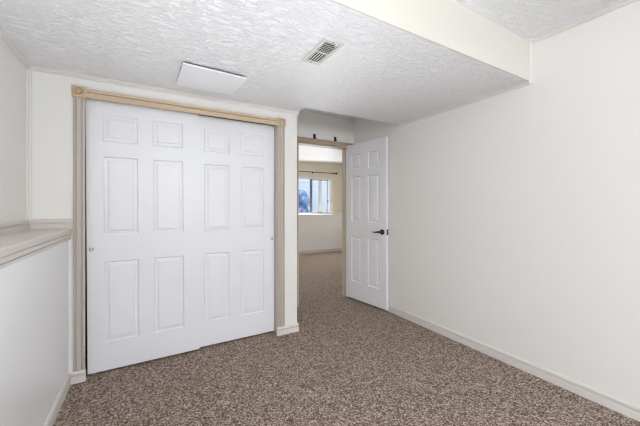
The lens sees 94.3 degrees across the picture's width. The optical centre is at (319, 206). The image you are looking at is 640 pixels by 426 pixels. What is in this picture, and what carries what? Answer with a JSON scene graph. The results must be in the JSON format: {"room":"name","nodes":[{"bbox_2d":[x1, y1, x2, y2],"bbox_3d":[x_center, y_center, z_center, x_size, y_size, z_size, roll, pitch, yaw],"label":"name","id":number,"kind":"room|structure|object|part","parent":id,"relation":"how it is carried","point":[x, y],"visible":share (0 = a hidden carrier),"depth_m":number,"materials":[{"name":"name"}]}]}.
{"room":"empty bedroom","nodes":[
{"label":"empty bedroom","id":0,"kind":"room"},
{"bbox_2d":[0,39,26,221],"bbox_3d":[-0.627,-0.065,-0.414,0.120,2.600,6.710,0,0,-30],"label":"wall","id":1,"kind":"structure","parent":0,"point":[13,74],"depth_m":1.74,"materials":[{"name":"white paint"}]},
{"bbox_2d":[0,29,30,68],"bbox_3d":[-1.534,-0.912,1.300,0.022,0.026,1.535,0,0,-30],"label":"crown molding","id":2,"kind":"structure","parent":1,"relation":"attached to","point":[3,37],"depth_m":1.73,"materials":[{"name":"white paint"}]},
{"bbox_2d":[27,69,31,219],"bbox_3d":[-1.913,-0.405,1.955,0.022,1.000,0.022,0,0,-30],"label":"trim","id":3,"kind":"structure","parent":1,"relation":"attached to","point":[29,72],"depth_m":1.96,"materials":[{"name":"white paint"}]},
{"bbox_2d":[0,240,68,425],"bbox_3d":[-0.373,0.718,-0.642,0.332,1.035,6.060,0,0,-30],"label":"wall","id":4,"kind":"structure","parent":0,"point":[34,290],"depth_m":1.44,"materials":[{"name":"white paint"}]},
{"bbox_2d":[0,219,72,268],"bbox_3d":[-0.315,0.159,-0.609,0.242,0.145,6.060,0,0,-30],"label":"trim ledge","id":5,"kind":"object","parent":4,"relation":"on","point":[20,240],"visible":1,"depth_m":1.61,"materials":[{"name":"grey paint"}]},
{"bbox_2d":[43,373,70,425],"bbox_3d":[-0.224,1.194,-0.556,0.012,0.083,6.060,0,0,-30],"label":"baseboard","id":6,"kind":"structure","parent":4,"relation":"attached to","point":[52,416],"depth_m":1.79,"materials":[{"name":"white paint"}]},
{"bbox_2d":[69,236,71,372],"bbox_3d":[-1.735,0.690,2.062,0.013,0.970,0.013,0,0,-30],"label":"trim","id":7,"kind":"structure","parent":4,"relation":"attached to","point":[70,240],"depth_m":2.06,"materials":[{"name":"white paint"}]},
{"bbox_2d":[32,71,296,370],"bbox_3d":[-1.292,-0.065,2.701,2.083,2.600,0.650,0,0,-30],"label":"wall","id":8,"kind":"structure","parent":0,"point":[52,100],"depth_m":2.06,"materials":[{"name":"white paint"}]},
{"bbox_2d":[70,368,85,384],"bbox_3d":[-1.699,1.194,2.080,0.093,0.083,0.018,0,0,-30],"label":"baseboard","id":9,"kind":"structure","parent":8,"relation":"attached to","point":[77,376],"depth_m":2.08,"materials":[{"name":"white paint"}]},
{"bbox_2d":[85,98,199,373],"bbox_3d":[-1.369,0.213,2.353,0.759,2.012,0.036,0,0,-30],"label":"door","id":10,"kind":"structure","parent":8,"relation":"in","point":[142,197],"depth_m":2.32,"materials":[{"name":"white wood"}]},
{"bbox_2d":[29,65,299,115],"bbox_3d":[-1.063,-0.912,2.445,1.983,0.026,0.022,0,0,-30],"label":"crown molding","id":11,"kind":"structure","parent":8,"relation":"attached to","point":[33,68],"depth_m":2.30,"materials":[{"name":"white paint"}]},
{"bbox_2d":[71,85,285,371],"bbox_3d":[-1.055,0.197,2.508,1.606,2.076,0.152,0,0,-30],"label":"door frame","id":12,"kind":"structure","parent":8,"relation":"attached to","point":[79,94],"depth_m":2.13,"materials":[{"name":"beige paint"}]},
{"bbox_3d":[-1.692,0.195,2.085,0.067,1.915,0.017,0,0,-30],"label":"casing leg","id":13,"kind":"part","parent":12,"relation":"part of","materials":[{"name":"beige paint"}]},
{"bbox_3d":[-0.370,0.195,2.848,0.067,1.915,0.017,0,0,-30],"label":"casing leg","id":14,"kind":"part","parent":12,"relation":"part of","materials":[{"name":"beige paint"}]},
{"bbox_2d":[198,115,273,346],"bbox_3d":[-0.782,0.217,2.733,0.754,2.004,0.036,0,0,-30],"label":"door","id":15,"kind":"structure","parent":8,"relation":"in","point":[236,158],"depth_m":2.72,"materials":[{"name":"white wood"}]},
{"bbox_2d":[277,323,298,335],"bbox_3d":[-0.473,1.194,3.163,0.228,0.083,0.668,0,0,-30],"label":"baseboard","id":16,"kind":"structure","parent":8,"relation":"attached to","point":[290,328],"depth_m":2.87,"materials":[{"name":"white paint"}]},
{"bbox_2d":[0,0,525,123],"bbox_3d":[-0.188,-1.145,2.084,3.139,0.440,1.523,0,0,-30],"label":"ceiling","id":17,"kind":"structure","parent":0,"point":[382,72],"depth_m":1.79,"materials":[{"name":"white paint"}]},
{"bbox_2d":[176,62,246,94],"bbox_3d":[-0.793,-0.911,2.154,0.414,0.018,0.384,0,1,-32],"label":"access hatch","id":18,"kind":"object","parent":17,"relation":"attached to","point":[194,76],"visible":1,"depth_m":2.12,"materials":[{"name":"white paint"}]},
{"bbox_2d":[302,38,343,64],"bbox_3d":[0.012,-0.917,1.782,0.128,0.016,0.285,0,0,-30],"label":"ceiling vent","id":19,"kind":"object","parent":17,"relation":"in","point":[327,47],"visible":1,"depth_m":1.77,"materials":[{"name":"white metal"}]},
{"bbox_2d":[299,215,341,250],"bbox_3d":[-1.202,0.735,7.331,4.450,1.000,0.200,0,0,-30],"label":"wall","id":20,"kind":"structure","parent":0,"point":[326,230],"depth_m":7.92,"materials":[{"name":"white paint"}]},
{"bbox_2d":[299,248,341,254],"bbox_3d":[-1.149,1.194,7.239,4.450,0.083,0.012,0,0,-30],"label":"baseboard","id":21,"kind":"structure","parent":20,"relation":"attached to","point":[331,249],"depth_m":7.90,"materials":[{"name":"white paint"}]},
{"bbox_2d":[299,214,341,214],"bbox_3d":[-1.198,0.226,7.324,4.450,0.018,0.216,0,0,-30],"label":"trim","id":22,"kind":"structure","parent":20,"relation":"on","point":[299,214],"depth_m":7.90,"materials":[{"name":"white wood"}]},
{"bbox_2d":[299,162,341,213],"bbox_3d":[-1.289,-0.565,7.483,4.450,1.600,0.150,0,0,-30],"label":"wall","id":23,"kind":"structure","parent":0,"point":[328,169],"depth_m":8.34,"materials":[{"name":"beige paint"}]},
{"bbox_2d":[299,177,331,213],"bbox_3d":[-0.340,-0.284,8.014,1.525,1.008,0.080,0,0,-30],"label":"window","id":24,"kind":"structure","parent":23,"relation":"in","point":[319,180],"depth_m":8.21,"materials":[{"name":"white plastic"}]},
{"bbox_3d":[-0.001,-0.280,8.218,0.517,0.914,0.035,0,0,-30],"label":"sash","id":25,"kind":"part","parent":24,"relation":"part of","materials":[{"name":"white plastic"}]},
{"bbox_2d":[300,171,337,173],"bbox_3d":[-0.370,-0.910,7.871,1.960,0.061,0.096,0,0,-30],"label":"curtain rod","id":26,"kind":"object","parent":23,"relation":"attached to","point":[300,171],"visible":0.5,"depth_m":8.02,"materials":[{"name":"grey metal"}]},
{"bbox_2d":[299,145,341,164],"bbox_3d":[-0.345,-1.270,5.848,4.690,0.190,3.625,0,0,-30],"label":"ceiling","id":27,"kind":"structure","parent":0,"point":[310,154],"depth_m":6.88,"materials":[{"name":"white paint"}]},
{"bbox_2d":[297,111,353,143],"bbox_3d":[0.092,-0.065,3.941,5.900,2.600,0.115,0,0,-30],"label":"wall","id":28,"kind":"structure","parent":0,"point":[325,127],"depth_m":3.86,"materials":[{"name":"white paint"}]},
{"bbox_2d":[301,108,358,119],"bbox_3d":[0.164,-1.275,3.438,1.176,0.180,0.830,0,0,-30],"label":"ceiling","id":29,"kind":"structure","parent":0,"point":[304,109],"depth_m":3.80,"materials":[{"name":"white paint"}]},
{"bbox_2d":[53,251,639,425],"bbox_3d":[0.894,1.285,2.652,6.000,0.100,10.900,0,0,-30],"label":"floor","id":30,"kind":"structure","parent":0,"point":[349,361],"depth_m":2.07,"materials":[{"name":"carpet"}]},
{"bbox_2d":[329,0,528,80],"bbox_3d":[0.196,-1.070,1.419,3.139,0.290,0.012,0,0,-30],"label":"wall","id":31,"kind":"structure","parent":0,"point":[449,24],"depth_m":1.76,"materials":[{"name":"white paint"}]},
{"bbox_2d":[354,0,639,405],"bbox_3d":[2.195,-0.065,1.216,0.120,2.600,6.710,0,0,-30],"label":"wall","id":32,"kind":"structure","parent":0,"point":[514,215],"depth_m":2.12,"materials":[{"name":"white paint"}]},
{"bbox_2d":[297,136,352,306],"bbox_3d":[0.038,0.188,3.911,0.919,2.094,0.145,0,0,-30],"label":"door frame","id":33,"kind":"structure","parent":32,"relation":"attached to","point":[304,141],"depth_m":3.96,"materials":[{"name":"beige paint"}]},
{"bbox_3d":[-0.299,0.221,3.641,0.065,2.029,0.015,0,0,-30],"label":"casing leg","id":34,"kind":"part","parent":33,"relation":"part of","materials":[{"name":"beige paint"}]},
{"bbox_2d":[346,136,387,309],"bbox_3d":[0.555,0.200,3.732,0.091,2.026,0.719,0,0,-37],"label":"door","id":35,"kind":"structure","parent":32,"relation":"in","point":[367,161],"depth_m":3.71,"materials":[{"name":"white wood"}]},
{"bbox_2d":[396,81,529,126],"bbox_3d":[1.210,-0.912,2.780,0.022,0.026,1.355,0,0,-30],"label":"crown molding","id":36,"kind":"structure","parent":32,"relation":"attached to","point":[526,83],"depth_m":2.60,"materials":[{"name":"white paint"}]},
{"bbox_2d":[386,304,639,421],"bbox_3d":[2.138,1.194,1.182,0.012,0.083,6.710,0,0,-30],"label":"baseboard","id":37,"kind":"structure","parent":32,"relation":"attached to","point":[619,405],"depth_m":2.17,"materials":[{"name":"white paint"}]},
{"bbox_2d":[529,42,533,83],"bbox_3d":[1.554,-1.060,2.184,0.022,0.310,0.022,0,0,-30],"label":"trim","id":38,"kind":"structure","parent":32,"relation":"attached to","point":[531,46],"depth_m":2.18,"materials":[{"name":"white paint"}]},
{"bbox_2d":[529,0,637,43],"bbox_3d":[2.680,-1.202,0.234,0.022,0.026,4.525,0,0,-30],"label":"crown molding","id":39,"kind":"structure","parent":32,"relation":"attached to","point":[618,5],"depth_m":1.92,"materials":[{"name":"white paint"}]},
{"bbox_2d":[453,0,622,40],"bbox_3d":[1.330,-1.290,-0.545,3.139,0.150,4.525,0,0,-30],"label":"ceiling","id":40,"kind":"structure","parent":0,"point":[529,20],"depth_m":1.86,"materials":[{"name":"white paint"}]},
{"label":"outside","id":41,"kind":"structure","parent":0,"visible":0},
{"bbox_3d":[-0.768,0.775,9.430,7.100,0.080,2.400,0,0,-30],"label":"ground","id":42,"kind":"structure","parent":41,"visible":0},
{"bbox_2d":[299,190,309,212],"bbox_3d":[-0.801,0.100,9.435,1.270,1.270,0.943,0,0,-30],"label":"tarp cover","id":43,"kind":"object","parent":42,"relation":"on","point":[304,200],"visible":0.24,"depth_m":9.16,"materials":[{"name":"blue plastic"}]},
{"bbox_2d":[299,179,328,211],"bbox_3d":[-1.139,-0.545,10.473,6.500,2.560,0.122,0,0,-30],"label":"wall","id":44,"kind":"structure","parent":42,"relation":"on","point":[304,184],"depth_m":10.98,"materials":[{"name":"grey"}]}
]}

